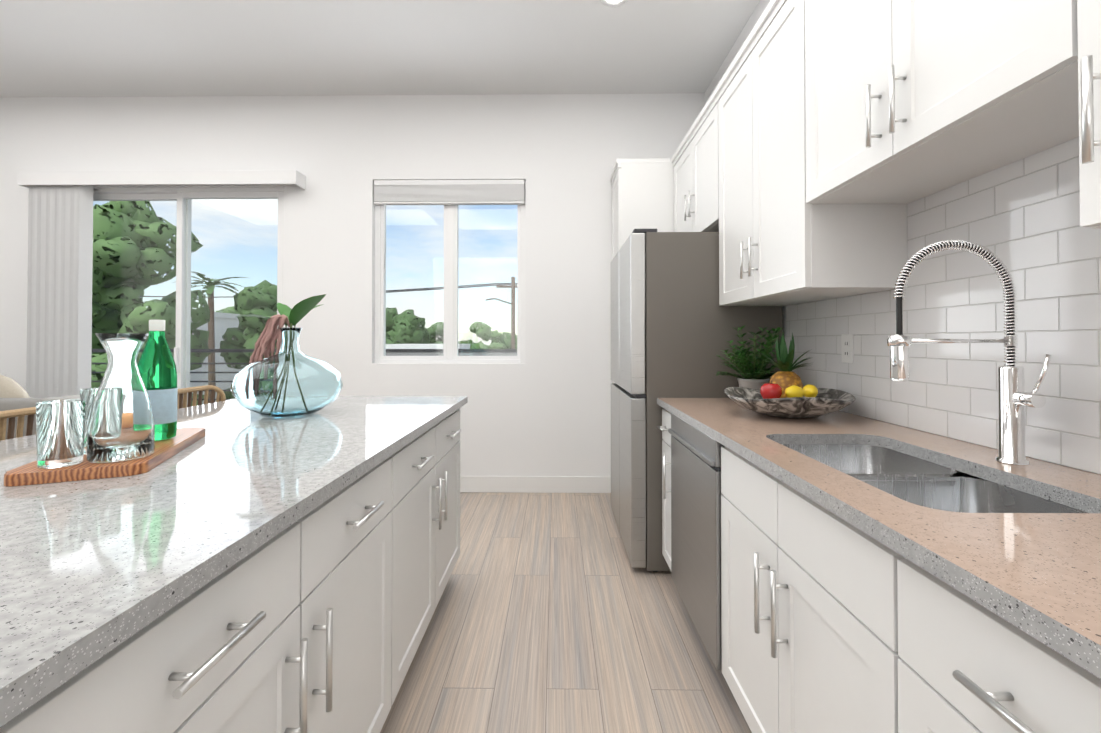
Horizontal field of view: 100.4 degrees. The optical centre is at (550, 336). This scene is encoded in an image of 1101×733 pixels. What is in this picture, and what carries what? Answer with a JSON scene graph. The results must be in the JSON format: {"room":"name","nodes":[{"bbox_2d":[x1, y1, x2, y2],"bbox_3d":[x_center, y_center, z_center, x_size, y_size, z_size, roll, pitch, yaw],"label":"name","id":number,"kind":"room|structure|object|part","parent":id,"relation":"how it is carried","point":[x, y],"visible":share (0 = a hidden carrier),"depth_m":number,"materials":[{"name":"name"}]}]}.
{"room":"kitchen","nodes":[
{"label":"kitchen","id":0,"kind":"room"},
{"bbox_2d":[0,93,704,475],"bbox_3d":[-2.104,-0.349,3.764,6.970,3.180,0.160,0,-1,1],"label":"wall","id":1,"kind":"structure","parent":0,"point":[544,409],"depth_m":3.68,"materials":[{"name":"paint"}]},
{"bbox_2d":[18,170,305,189],"bbox_3d":[-3.065,-1.234,3.636,2.190,0.107,0.133,0,-1,1],"label":"blind valance","id":2,"kind":"object","parent":1,"relation":"attached to","point":[26,179],"visible":0.96,"depth_m":3.57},
{"bbox_2d":[26,185,92,397],"bbox_3d":[-3.891,-0.014,3.635,0.431,2.447,0.085,0,-1,1],"label":"vertical blind slats","id":3,"kind":"object","parent":2,"relation":"hanging from","point":[59,294],"visible":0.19,"depth_m":3.61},
{"bbox_2d":[91,187,284,403],"bbox_3d":[-3.019,0.016,3.760,1.760,2.450,0.120,0,-1,1],"label":"door","id":4,"kind":"structure","parent":1,"relation":"in","point":[183,197],"depth_m":3.75,"materials":[{"name":"clear glass"}]},
{"bbox_2d":[372,181,525,364],"bbox_3d":[-0.814,-0.514,3.731,1.230,1.490,0.120,0,-1,1],"label":"window","id":5,"kind":"structure","parent":1,"relation":"in","point":[450,356],"depth_m":3.73,"materials":[{"name":"clear glass"}]},
{"bbox_2d":[374,180,524,272],"bbox_3d":[-0.815,-0.883,3.694,1.210,0.747,0.058,0,-1,1],"label":"window blind","id":6,"kind":"object","parent":5,"relation":"attached to","point":[448,192],"visible":0.98,"depth_m":3.68,"materials":[{"name":"white plastic"}]},
{"bbox_2d":[460,476,610,492],"bbox_3d":[-2.180,1.174,3.659,6.816,0.129,0.014,0,-1,1],"label":"baseboard","id":7,"kind":"structure","parent":1,"relation":"attached to","point":[536,484],"depth_m":3.63,"materials":[{"name":"white wood"}]},
{"bbox_2d":[0,0,759,97],"bbox_3d":[-2.220,-2.038,0.238,7.120,0.120,7.230,0,-1,1],"label":"ceiling","id":8,"kind":"structure","parent":0,"point":[111,48],"depth_m":3.08,"materials":[{"name":"paint"}]},
{"bbox_2d":[601,0,626,6],"bbox_3d":[0.368,-1.947,2.623,0.170,0.007,0.170,0,-1,1],"label":"recessed light","id":9,"kind":"object","parent":8,"relation":"in","point":[612,3],"visible":1,"depth_m":2.68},
{"bbox_2d":[380,492,751,732],"bbox_3d":[-2.220,1.262,0.202,7.120,0.120,7.230,0,-1,1],"label":"floor","id":10,"kind":"structure","parent":0,"point":[555,613],"depth_m":1.83,"materials":[{"name":"brown wood"}]},
{"bbox_2d":[0,407,35,440],"bbox_3d":[-1.496,0.723,1.464,0.406,0.986,0.428,0,-1,1],"label":"bar stool","id":11,"kind":"object","parent":10,"relation":"on","point":[20,414],"visible":0.1,"depth_m":1.44,"materials":[{"name":"wood"}]},
{"bbox_2d":[0,375,79,439],"bbox_3d":[-3.503,0.733,2.922,2.090,0.996,0.952,0,-1,1],"label":"sofa","id":12,"kind":"object","parent":10,"relation":"on","point":[14,395],"visible":0.12,"depth_m":2.51,"materials":[{"name":"fabric"}]},
{"bbox_2d":[0,375,29,397],"bbox_3d":[-3.400,0.452,2.792,0.467,0.438,0.178,0,-1,1],"label":"pillow","id":13,"kind":"object","parent":12,"relation":"on","point":[9,388],"depth_m":2.76,"materials":[{"name":"beige fabric"}]},
{"bbox_2d":[40,395,79,401],"bbox_3d":[-2.612,0.531,2.574,0.220,0.393,0.272,0,-1,1],"label":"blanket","id":14,"kind":"object","parent":12,"relation":"on","point":[72,396],"depth_m":2.46,"materials":[{"name":"fabric"}]},
{"bbox_2d":[177,385,225,408],"bbox_3d":[-1.488,0.730,2.114,0.406,0.986,0.428,0,-1,1],"label":"bar stool","id":15,"kind":"object","parent":10,"relation":"on","point":[182,402],"visible":0.19,"depth_m":2.16,"materials":[{"name":"wood"}]},
{"bbox_2d":[0,400,467,732],"bbox_3d":[-0.794,0.775,1.376,0.723,0.876,1.980,0,-1,1],"label":"kitchen island","id":16,"kind":"object","parent":10,"relation":"on","point":[237,568],"depth_m":0.86,"materials":[{"name":"wood"}]},
{"bbox_2d":[0,396,467,711],"bbox_3d":[-1.023,0.321,1.388,1.155,0.032,2.090,0,-1,1],"label":"island countertop","id":17,"kind":"structure","parent":16,"relation":"on","point":[82,561],"depth_m":0.77,"materials":[{"name":"grey stone"}]},
{"bbox_2d":[4,427,205,485],"bbox_3d":[-1.079,0.290,1.164,0.230,0.024,0.470,0,-1,-23],"label":"cutting board","id":18,"kind":"object","parent":17,"relation":"on","point":[31,473],"visible":0.69,"depth_m":0.98,"materials":[{"name":"brown wood"}]},
{"bbox_2d":[36,399,85,468],"bbox_3d":[-1.051,0.207,0.985,0.074,0.135,0.074,0,-1,1],"label":"tumbler","id":19,"kind":"object","parent":18,"relation":"on","point":[60,430],"visible":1,"depth_m":0.96,"materials":[{"name":"clear glass"}]},
{"bbox_2d":[80,388,97,453],"bbox_3d":[-1.082,0.201,1.105,0.074,0.150,0.074,0,-1,1],"label":"tumbler","id":20,"kind":"object","parent":18,"relation":"on","point":[88,395],"visible":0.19,"depth_m":1.07,"materials":[{"name":"clear glass"}]},
{"bbox_2d":[86,333,154,463],"bbox_3d":[-0.975,0.135,1.045,0.114,0.282,0.114,0,-1,1],"label":"carafe","id":21,"kind":"object","parent":18,"relation":"on","point":[121,426],"visible":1,"depth_m":1.01,"materials":[{"name":"clear glass"}]},
{"bbox_2d":[138,320,177,440],"bbox_3d":[-1.066,0.117,1.241,0.089,0.322,0.089,0,-1,1],"label":"bottle","id":22,"kind":"object","parent":18,"relation":"on","point":[157,367],"visible":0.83,"depth_m":1.22,"materials":[{"name":"green glass"}]},
{"bbox_2d":[231,294,342,416],"bbox_3d":[-1.039,0.074,1.816,0.399,0.470,0.384,0,-1,1],"label":"vase","id":23,"kind":"object","parent":17,"relation":"on","point":[290,379],"visible":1,"depth_m":1.72,"materials":[{"name":"clear glass"}]},
{"bbox_2d":[610,160,669,426],"bbox_3d":[0.852,0.002,3.450,0.730,2.469,0.384,0,-1,1],"label":"tall cabinet","id":24,"kind":"object","parent":10,"relation":"on","point":[640,188],"depth_m":3.27,"materials":[{"name":"wood"}]},
{"bbox_2d":[658,408,665,559],"bbox_3d":[0.889,0.785,2.225,0.641,0.877,0.233,0,-1,1],"label":"base cabinet","id":25,"kind":"object","parent":10,"relation":"on","point":[663,428],"depth_m":2.29,"materials":[{"name":"wood"}]},
{"bbox_2d":[668,413,724,669],"bbox_3d":[0.861,0.781,1.807,0.649,0.873,0.594,0,-1,1],"label":"dishwasher","id":26,"kind":"object","parent":10,"relation":"on","point":[696,458],"depth_m":1.70,"materials":[{"name":"silver metal"}]},
{"bbox_2d":[611,229,782,571],"bbox_3d":[0.810,0.337,2.802,0.780,1.784,0.886,0,-1,1],"label":"fridge","id":27,"kind":"object","parent":10,"relation":"on","point":[673,323],"visible":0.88,"depth_m":2.37,"materials":[{"name":"silver metal"}]},
{"bbox_2d":[718,512,881,732],"bbox_3d":[0.876,0.891,1.115,0.641,0.639,0.776,0,-1,1],"label":"base cabinet","id":28,"kind":"object","parent":10,"relation":"on","point":[797,657],"depth_m":1.07,"materials":[{"name":"wood"}]},
{"bbox_2d":[878,544,1100,732],"bbox_3d":[0.869,0.765,0.476,0.641,0.877,0.498,0,-1,1],"label":"base cabinet","id":29,"kind":"object","parent":10,"relation":"on","point":[948,666],"depth_m":0.62,"materials":[{"name":"wood"}]},
{"bbox_2d":[658,398,1100,683],"bbox_3d":[0.860,0.313,0.730,0.665,0.032,3.237,0,-1,1],"label":"countertop","id":30,"kind":"structure","parent":29,"relation":"on","point":[1038,574],"depth_m":0.73,"materials":[{"name":"grey stone"}]},
{"bbox_2d":[716,326,791,388],"bbox_3d":[0.950,0.131,2.159,0.345,0.363,0.341,0,-1,1],"label":"potted plant","id":31,"kind":"object","parent":30,"relation":"on","point":[754,376],"visible":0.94,"depth_m":2.12,"materials":[{"name":"green plant"}]},
{"bbox_2d":[724,333,855,417],"bbox_3d":[0.924,0.143,1.793,0.469,0.331,0.431,0,-1,1],"label":"fruit bowl","id":32,"kind":"object","parent":30,"relation":"on","point":[783,393],"visible":1,"depth_m":1.72,"materials":[{"name":"stone"}]},
{"bbox_3d":[0.924,0.261,1.792,0.469,0.096,0.431,0,-1,1],"label":"dish","id":33,"kind":"part","parent":32,"relation":"part of","materials":[{"name":"stone"}]},
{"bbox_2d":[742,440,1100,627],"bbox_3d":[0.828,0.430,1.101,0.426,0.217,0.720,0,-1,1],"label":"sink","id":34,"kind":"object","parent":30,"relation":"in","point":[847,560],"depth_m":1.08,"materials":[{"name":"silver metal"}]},
{"bbox_2d":[882,236,1057,463],"bbox_3d":[0.975,0.033,1.077,0.317,0.534,0.110,0,-1,1],"label":"faucet","id":35,"kind":"object","parent":30,"relation":"on","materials":[{"name":"silver metal"}]},
{"bbox_2d":[705,0,987,480],"bbox_3d":[1.265,-0.389,0.180,0.150,3.180,6.930,0,-1,1],"label":"wall","id":36,"kind":"structure","parent":0,"point":[760,8],"depth_m":2.90,"materials":[{"name":"paint"}]},
{"bbox_2d":[670,96,713,231],"bbox_3d":[1.040,-0.920,2.814,0.340,0.640,0.890,0,-1,1],"label":"upper cabinet","id":37,"kind":"object","parent":36,"relation":"attached to","point":[692,167],"depth_m":2.75,"materials":[{"name":"wood"}]},
{"bbox_2d":[714,0,913,307],"bbox_3d":[1.030,-0.704,1.951,0.340,1.090,0.815,0,-1,1],"label":"upper cabinet","id":38,"kind":"object","parent":36,"relation":"attached to","point":[773,251],"depth_m":1.78,"materials":[{"name":"wood"}]},
{"bbox_2d":[841,334,853,362],"bbox_3d":[1.197,0.050,1.851,0.007,0.116,0.072,0,-1,1],"label":"outlet plate","id":39,"kind":"object","parent":36,"relation":"attached to","point":[847,340],"depth_m":1.85,"materials":[{"name":"white plastic"}]},
{"bbox_2d":[798,0,1057,207],"bbox_3d":[1.021,-0.853,1.143,0.340,0.810,0.796,0,-1,1],"label":"upper cabinet","id":40,"kind":"object","parent":36,"relation":"attached to","point":[896,204],"depth_m":1.12,"materials":[{"name":"wood"}]},
{"bbox_2d":[1054,0,1100,239],"bbox_3d":[1.014,-0.720,0.538,0.340,1.090,0.402,0,-1,1],"label":"upper cabinet","id":41,"kind":"object","parent":36,"relation":"attached to","point":[1079,21],"depth_m":0.74,"materials":[{"name":"wood"}]},
{"label":"outside","id":42,"kind":"structure","parent":0,"visible":0},
{"bbox_3d":[-3.779,1.391,4.620,8.400,0.220,1.548,0,-1,1],"label":"balcony slab","id":43,"kind":"object","parent":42,"visible":0},
{"bbox_2d":[91,349,516,399],"bbox_3d":[-3.771,0.719,5.351,8.400,1.140,0.070,0,-1,1],"label":"balcony railing","id":44,"kind":"object","parent":43,"relation":"on","point":[392,350],"depth_m":5.32,"materials":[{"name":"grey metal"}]},
{"bbox_3d":[1.715,9.982,151.779,300.000,0.200,296.070,0,-1,1],"label":"ground","id":45,"kind":"structure","parent":42,"visible":0},
{"bbox_2d":[91,201,210,405],"bbox_3d":[-13.595,1.962,14.715,4.248,12.810,4.461,0,-1,1],"label":"tree","id":46,"kind":"object","parent":45,"relation":"on","point":[129,289],"depth_m":14.02,"materials":[{"name":"green plant"}]},
{"bbox_2d":[173,272,245,403],"bbox_3d":[-16.747,2.732,22.627,3.446,11.451,3.397,0,-1,1],"label":"palm tree","id":47,"kind":"object","parent":45,"relation":"on","point":[211,286],"depth_m":22.53,"materials":[{"name":"green plant"}]},
{"bbox_2d":[190,312,247,403],"bbox_3d":[-22.749,3.596,29.051,7.700,9.850,10.400,0,-1,1],"label":"building","id":48,"kind":"structure","parent":45,"relation":"on","point":[226,320],"depth_m":26.37,"materials":[{"name":"paint"}]},
{"bbox_2d":[216,307,276,314],"bbox_3d":[-26.481,2.962,40.254,6.489,11.377,6.163,0,-1,1],"label":"tree","id":49,"kind":"object","parent":45,"relation":"on","point":[227,310],"depth_m":39.06,"materials":[{"name":"green plant"}]},
{"bbox_2d":[220,280,276,398],"bbox_3d":[-10.587,3.140,17.146,3.276,10.511,2.525,0,-1,1],"label":"tree","id":50,"kind":"object","parent":45,"relation":"on","point":[242,322],"depth_m":16.41,"materials":[{"name":"green plant"}]},
{"bbox_2d":[140,277,516,348],"bbox_3d":[-2.438,2.331,29.931,82.003,12.400,0.260,0,-1,1],"label":"pole","id":51,"kind":"object","parent":45,"relation":"on","point":[512,283],"depth_m":29.95,"materials":[{"name":"brown wood"}]},
{"bbox_2d":[386,307,430,343],"bbox_3d":[-11.707,3.152,36.307,5.315,10.910,5.789,0,-1,1],"label":"tree","id":52,"kind":"object","parent":45,"relation":"on","point":[391,336],"depth_m":35.06,"materials":[{"name":"green plant"}]},
{"bbox_2d":[426,322,443,343],"bbox_3d":[-10.915,3.606,45.013,4.406,10.197,3.977,0,-1,1],"label":"tree","id":53,"kind":"object","parent":45,"relation":"on","point":[432,334],"depth_m":44.45,"materials":[{"name":"green plant"}]},
{"bbox_2d":[386,344,516,355],"bbox_3d":[-2.723,4.472,26.860,18.200,8.050,10.100,0,-1,1],"label":"roofs","id":54,"kind":"structure","parent":45,"relation":"on","point":[427,346],"depth_m":21.91,"materials":[{"name":"paint"}]},
{"bbox_2d":[458,339,479,348],"bbox_3d":[-7.324,4.445,39.746,4.042,8.405,4.166,0,-1,1],"label":"tree","id":55,"kind":"object","parent":45,"relation":"on","point":[468,342],"depth_m":39.03,"materials":[{"name":"green plant"}]},
{"bbox_2d":[469,321,505,348],"bbox_3d":[-5.638,3.667,39.530,4.053,9.952,4.653,0,-1,1],"label":"tree","id":56,"kind":"object","parent":45,"relation":"on","point":[494,339],"depth_m":39.08,"materials":[{"name":"green plant"}]},
{"bbox_2d":[498,332,516,348],"bbox_3d":[-4.160,4.151,42.741,4.385,9.059,4.442,0,-1,1],"label":"tree","id":57,"kind":"object","parent":45,"relation":"on","point":[507,335],"depth_m":41.89,"materials":[{"name":"green plant"}]}
]}

